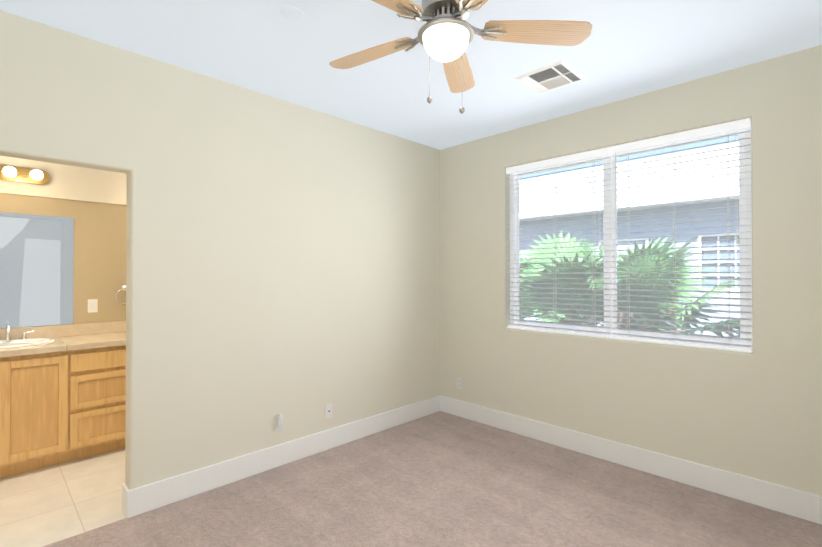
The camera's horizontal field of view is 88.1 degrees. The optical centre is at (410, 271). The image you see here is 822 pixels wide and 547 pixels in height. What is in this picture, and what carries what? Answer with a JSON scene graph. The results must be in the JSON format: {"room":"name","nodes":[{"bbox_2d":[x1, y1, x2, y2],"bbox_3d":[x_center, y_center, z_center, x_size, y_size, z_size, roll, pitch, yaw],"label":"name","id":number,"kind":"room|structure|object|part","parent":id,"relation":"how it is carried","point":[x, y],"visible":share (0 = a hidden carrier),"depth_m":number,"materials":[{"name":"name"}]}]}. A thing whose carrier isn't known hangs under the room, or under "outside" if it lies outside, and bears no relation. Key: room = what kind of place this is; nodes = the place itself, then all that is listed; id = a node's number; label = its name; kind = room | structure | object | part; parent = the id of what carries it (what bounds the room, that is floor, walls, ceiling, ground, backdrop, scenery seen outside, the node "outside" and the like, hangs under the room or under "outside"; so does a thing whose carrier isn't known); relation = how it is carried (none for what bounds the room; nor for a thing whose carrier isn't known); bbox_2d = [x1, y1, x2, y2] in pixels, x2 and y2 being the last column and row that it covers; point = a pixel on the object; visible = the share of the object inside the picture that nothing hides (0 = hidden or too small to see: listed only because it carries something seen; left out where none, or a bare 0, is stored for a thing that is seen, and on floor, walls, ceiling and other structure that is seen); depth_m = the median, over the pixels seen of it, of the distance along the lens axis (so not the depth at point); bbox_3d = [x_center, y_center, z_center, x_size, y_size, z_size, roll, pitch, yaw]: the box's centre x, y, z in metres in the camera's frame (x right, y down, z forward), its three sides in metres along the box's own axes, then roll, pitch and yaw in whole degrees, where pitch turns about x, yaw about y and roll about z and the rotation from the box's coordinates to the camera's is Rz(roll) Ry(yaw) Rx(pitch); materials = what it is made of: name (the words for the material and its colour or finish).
{"room":"empty bedroom","nodes":[
{"label":"empty bedroom","id":0,"kind":"room"},
{"bbox_2d":[0,448,125,546],"bbox_3d":[-2.260,1.469,3.056,1.660,0.050,2.600,0,-1,45],"label":"floor","id":1,"kind":"structure","parent":0,"point":[44,506],"depth_m":2.67,"materials":[{"name":"beige tile"}]},
{"bbox_2d":[0,345,125,477],"bbox_3d":[-2.712,1.019,3.383,0.555,0.855,2.160,0,-1,45],"label":"bathroom vanity","id":2,"kind":"object","parent":1,"relation":"on","point":[62,393],"depth_m":3.13,"materials":[{"name":"brown wood"}]},
{"bbox_2d":[0,333,125,356],"bbox_3d":[-2.706,0.562,3.381,0.574,0.055,2.190,0,-1,45],"label":"countertop","id":3,"kind":"structure","parent":2,"relation":"on","point":[90,340],"depth_m":3.23,"materials":[{"name":"beige stone"}]},
{"bbox_2d":[4,323,35,340],"bbox_3d":[-3.076,0.463,3.242,0.144,0.140,0.296,0,-1,45],"label":"faucet","id":4,"kind":"object","parent":3,"relation":"on","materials":[{"name":"silver metal"}]},
{"bbox_2d":[0,337,59,348],"bbox_3d":[-2.978,0.605,3.144,0.390,0.157,0.524,0,-1,45],"label":"sink","id":5,"kind":"object","parent":3,"relation":"in","point":[16,342],"depth_m":3.25,"materials":[{"name":"white ceramic"}]},
{"bbox_2d":[0,155,126,204],"bbox_3d":[-2.844,-0.951,3.658,0.012,0.680,2.600,0,-1,45],"label":"wall band","id":6,"kind":"object","parent":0,"point":[68,182],"visible":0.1,"depth_m":3.61,"materials":[{"name":"paint"}]},
{"bbox_2d":[0,164,49,184],"bbox_3d":[-3.161,-0.770,3.230,0.140,0.116,0.642,0,-1,45],"label":"sconce","id":7,"kind":"object","parent":6,"relation":"attached to","point":[23,175],"visible":0.98,"depth_m":3.35,"materials":[{"name":"gold metal"}]},
{"bbox_2d":[0,193,126,328],"bbox_3d":[-2.891,0.079,3.696,0.120,2.840,2.840,0,-1,45],"label":"wall","id":8,"kind":"structure","parent":0,"point":[100,239],"depth_m":3.72,"materials":[{"name":"beige paint"}]},
{"bbox_2d":[0,212,73,327],"bbox_3d":[-3.217,-0.011,3.278,0.006,0.905,0.966,0,-1,45],"label":"mirror","id":9,"kind":"object","parent":8,"relation":"attached to","point":[36,270],"visible":1,"depth_m":3.45,"materials":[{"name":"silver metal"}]},
{"bbox_2d":[0,321,125,340],"bbox_3d":[-2.902,0.497,3.577,0.020,0.098,2.190,0,-1,45],"label":"backsplash","id":10,"kind":"structure","parent":8,"relation":"attached to","point":[119,326],"depth_m":3.59,"materials":[{"name":"beige stone"}]},
{"bbox_2d":[88,299,97,312],"bbox_3d":[-2.781,0.299,3.711,0.010,0.115,0.070,0,-1,45],"label":"bathroom light switch","id":11,"kind":"object","parent":8,"relation":"attached to","point":[92,305],"visible":1,"depth_m":3.71,"materials":[{"name":"white plastic"}]},
{"bbox_2d":[115,285,125,303],"bbox_3d":[-2.594,0.210,3.863,0.061,0.170,0.165,0,-1,45],"label":"towel ring","id":12,"kind":"object","parent":8,"relation":"attached to","point":[124,288],"visible":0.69,"depth_m":3.83,"materials":[{"name":"silver metal"}]},
{"bbox_2d":[0,10,439,489],"bbox_3d":[-1.175,0.074,3.066,0.120,2.840,4.370,0,-1,45],"label":"wall","id":13,"kind":"structure","parent":0,"point":[283,257],"depth_m":2.95,"materials":[{"name":"beige paint"}]},
{"bbox_2d":[274,413,283,430],"bbox_3d":[-0.972,1.115,3.148,0.038,0.130,0.070,0,-1,45],"label":"electrical outlet","id":14,"kind":"object","parent":13,"relation":"attached to","point":[278,421],"visible":1,"depth_m":3.14,"materials":[{"name":"white plastic"}]},
{"bbox_2d":[122,396,439,518],"bbox_3d":[-0.722,1.368,3.498,0.136,0.160,2.772,0,-1,45],"label":"baseboard","id":15,"kind":"structure","parent":13,"relation":"attached to","point":[150,497],"depth_m":3.03,"materials":[{"name":"white paint"}]},
{"bbox_2d":[325,403,331,418],"bbox_3d":[-0.670,1.140,3.469,0.013,0.115,0.070,0,-1,45],"label":"electrical outlet","id":16,"kind":"object","parent":13,"relation":"attached to","point":[328,410],"visible":1,"depth_m":3.47,"materials":[{"name":"white plastic"}]},
{"bbox_2d":[0,0,821,149],"bbox_3d":[-0.587,-1.351,2.492,5.100,0.100,4.370,0,-1,45],"label":"ceiling","id":17,"kind":"structure","parent":0,"point":[625,49],"depth_m":2.48,"materials":[{"name":"paint"}]},
{"bbox_2d":[281,6,303,19],"bbox_3d":[-0.598,-1.302,2.143,0.116,0.003,0.116,0,-1,45],"label":"smoke detector","id":18,"kind":"object","parent":17,"relation":"attached to","point":[291,13],"visible":1,"depth_m":2.14,"materials":[{"name":"paint"}]},
{"bbox_2d":[329,0,591,113],"bbox_3d":[0.119,-1.006,1.942,1.312,0.596,1.291,0,-1,45],"label":"fan","id":19,"kind":"object","parent":17,"relation":"hanging from","point":[446,32],"visible":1,"depth_m":1.95,"materials":[{"name":"brown wood"}]},
{"bbox_3d":[-0.206,-1.119,2.189,0.515,0.034,0.150,0,-1,32],"label":"blade","id":20,"kind":"part","parent":19,"relation":"part of","materials":[{"name":"brown wood"}]},
{"bbox_3d":[-0.171,-1.123,1.682,0.515,0.034,0.150,0,-1,-40],"label":"blade","id":21,"kind":"part","parent":19,"relation":"part of","materials":[{"name":"brown wood"}]},
{"bbox_3d":[0.161,-1.031,1.959,0.218,0.108,0.218,0,-1,45],"label":"globe","id":22,"kind":"part","parent":19,"relation":"part of"},
{"bbox_3d":[0.143,-1.006,1.951,0.544,0.596,0.532,0,-1,45],"label":"motor","id":23,"kind":"part","parent":19,"relation":"part of","materials":[{"name":"silver metal"}]},
{"bbox_3d":[0.265,-1.118,2.380,0.150,0.034,0.515,0,0,14],"label":"blade","id":24,"kind":"part","parent":19,"relation":"part of","materials":[{"name":"brown wood"}]},
{"bbox_3d":[0.323,-1.125,1.559,0.150,0.034,0.515,0,-1,-22],"label":"blade","id":25,"kind":"part","parent":19,"relation":"part of","materials":[{"name":"brown wood"}]},
{"bbox_3d":[0.592,-1.121,1.990,0.515,0.034,0.150,0,0,-4],"label":"blade","id":26,"kind":"part","parent":19,"relation":"part of","materials":[{"name":"brown wood"}]},
{"bbox_2d":[514,60,585,93],"bbox_3d":[0.933,-1.292,2.848,0.350,0.010,0.350,0,-1,45],"label":"ceiling vent","id":27,"kind":"object","parent":17,"relation":"in","point":[558,74],"visible":1,"depth_m":2.83,"materials":[{"name":"white metal"}]},
{"bbox_2d":[43,411,821,546],"bbox_3d":[0.096,1.460,1.979,3.200,0.050,3.800,0,-1,45],"label":"floor carpet","id":28,"kind":"object","parent":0,"point":[439,479],"visible":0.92,"depth_m":2.60,"materials":[{"name":"beige carpet"}]},
{"bbox_2d":[440,45,821,495],"bbox_3d":[1.490,0.077,3.389,3.440,2.840,0.150,0,-1,45],"label":"wall","id":29,"kind":"structure","parent":0,"point":[756,412],"depth_m":2.92,"materials":[{"name":"beige paint"}]},
{"bbox_2d":[457,377,461,389],"bbox_3d":[0.486,1.125,4.269,0.070,0.115,0.008,0,-1,45],"label":"electrical outlet","id":30,"kind":"object","parent":29,"relation":"attached to","point":[459,383],"visible":1,"depth_m":4.26,"materials":[{"name":"white plastic"}]},
{"bbox_2d":[439,395,821,524],"bbox_3d":[1.432,1.366,3.320,3.200,0.160,0.016,0,-1,45],"label":"baseboard","id":31,"kind":"structure","parent":29,"relation":"attached to","point":[804,505],"depth_m":3.00,"materials":[{"name":"white paint"}]},
{"bbox_2d":[510,128,751,348],"bbox_3d":[1.578,-0.221,3.364,1.782,1.485,0.065,0,-1,45],"label":"window","id":32,"kind":"structure","parent":29,"relation":"in","point":[611,225],"depth_m":3.26,"materials":[{"name":"plastic"}]},
{"bbox_2d":[506,147,611,337],"bbox_3d":[1.218,-0.220,3.610,0.913,1.476,0.072,0,-1,45],"label":"window blind","id":33,"kind":"object","parent":32,"relation":"attached to","point":[592,154],"visible":0.94,"depth_m":3.57,"materials":[{"name":"white plastic"}]},
{"bbox_2d":[610,118,751,352],"bbox_3d":[1.849,-0.226,2.982,0.846,1.476,0.072,0,-1,45],"label":"window blind","id":34,"kind":"object","parent":32,"relation":"attached to","point":[728,127],"visible":0.94,"depth_m":2.93,"materials":[{"name":"white plastic"}]},
{"label":"outside","id":35,"kind":"structure","parent":0,"visible":0},
{"bbox_3d":[8.903,1.574,10.250,32.000,0.060,20.050,0,-1,45],"label":"ground","id":36,"kind":"structure","parent":35,"visible":0},
{"bbox_2d":[519,142,739,337],"bbox_3d":[7.311,-0.955,8.673,23.000,5.010,5.560,0,-1,45],"label":"house","id":37,"kind":"structure","parent":36,"relation":"on","point":[662,215],"depth_m":8.31,"materials":[{"name":"white"}]},
{"bbox_2d":[520,229,739,336],"bbox_3d":[2.574,0.413,6.211,7.122,2.255,4.189,0,-1,45],"label":"bushes","id":38,"kind":"object","parent":36,"relation":"on","point":[656,269],"depth_m":5.12,"materials":[{"name":"green plant"}]}
]}

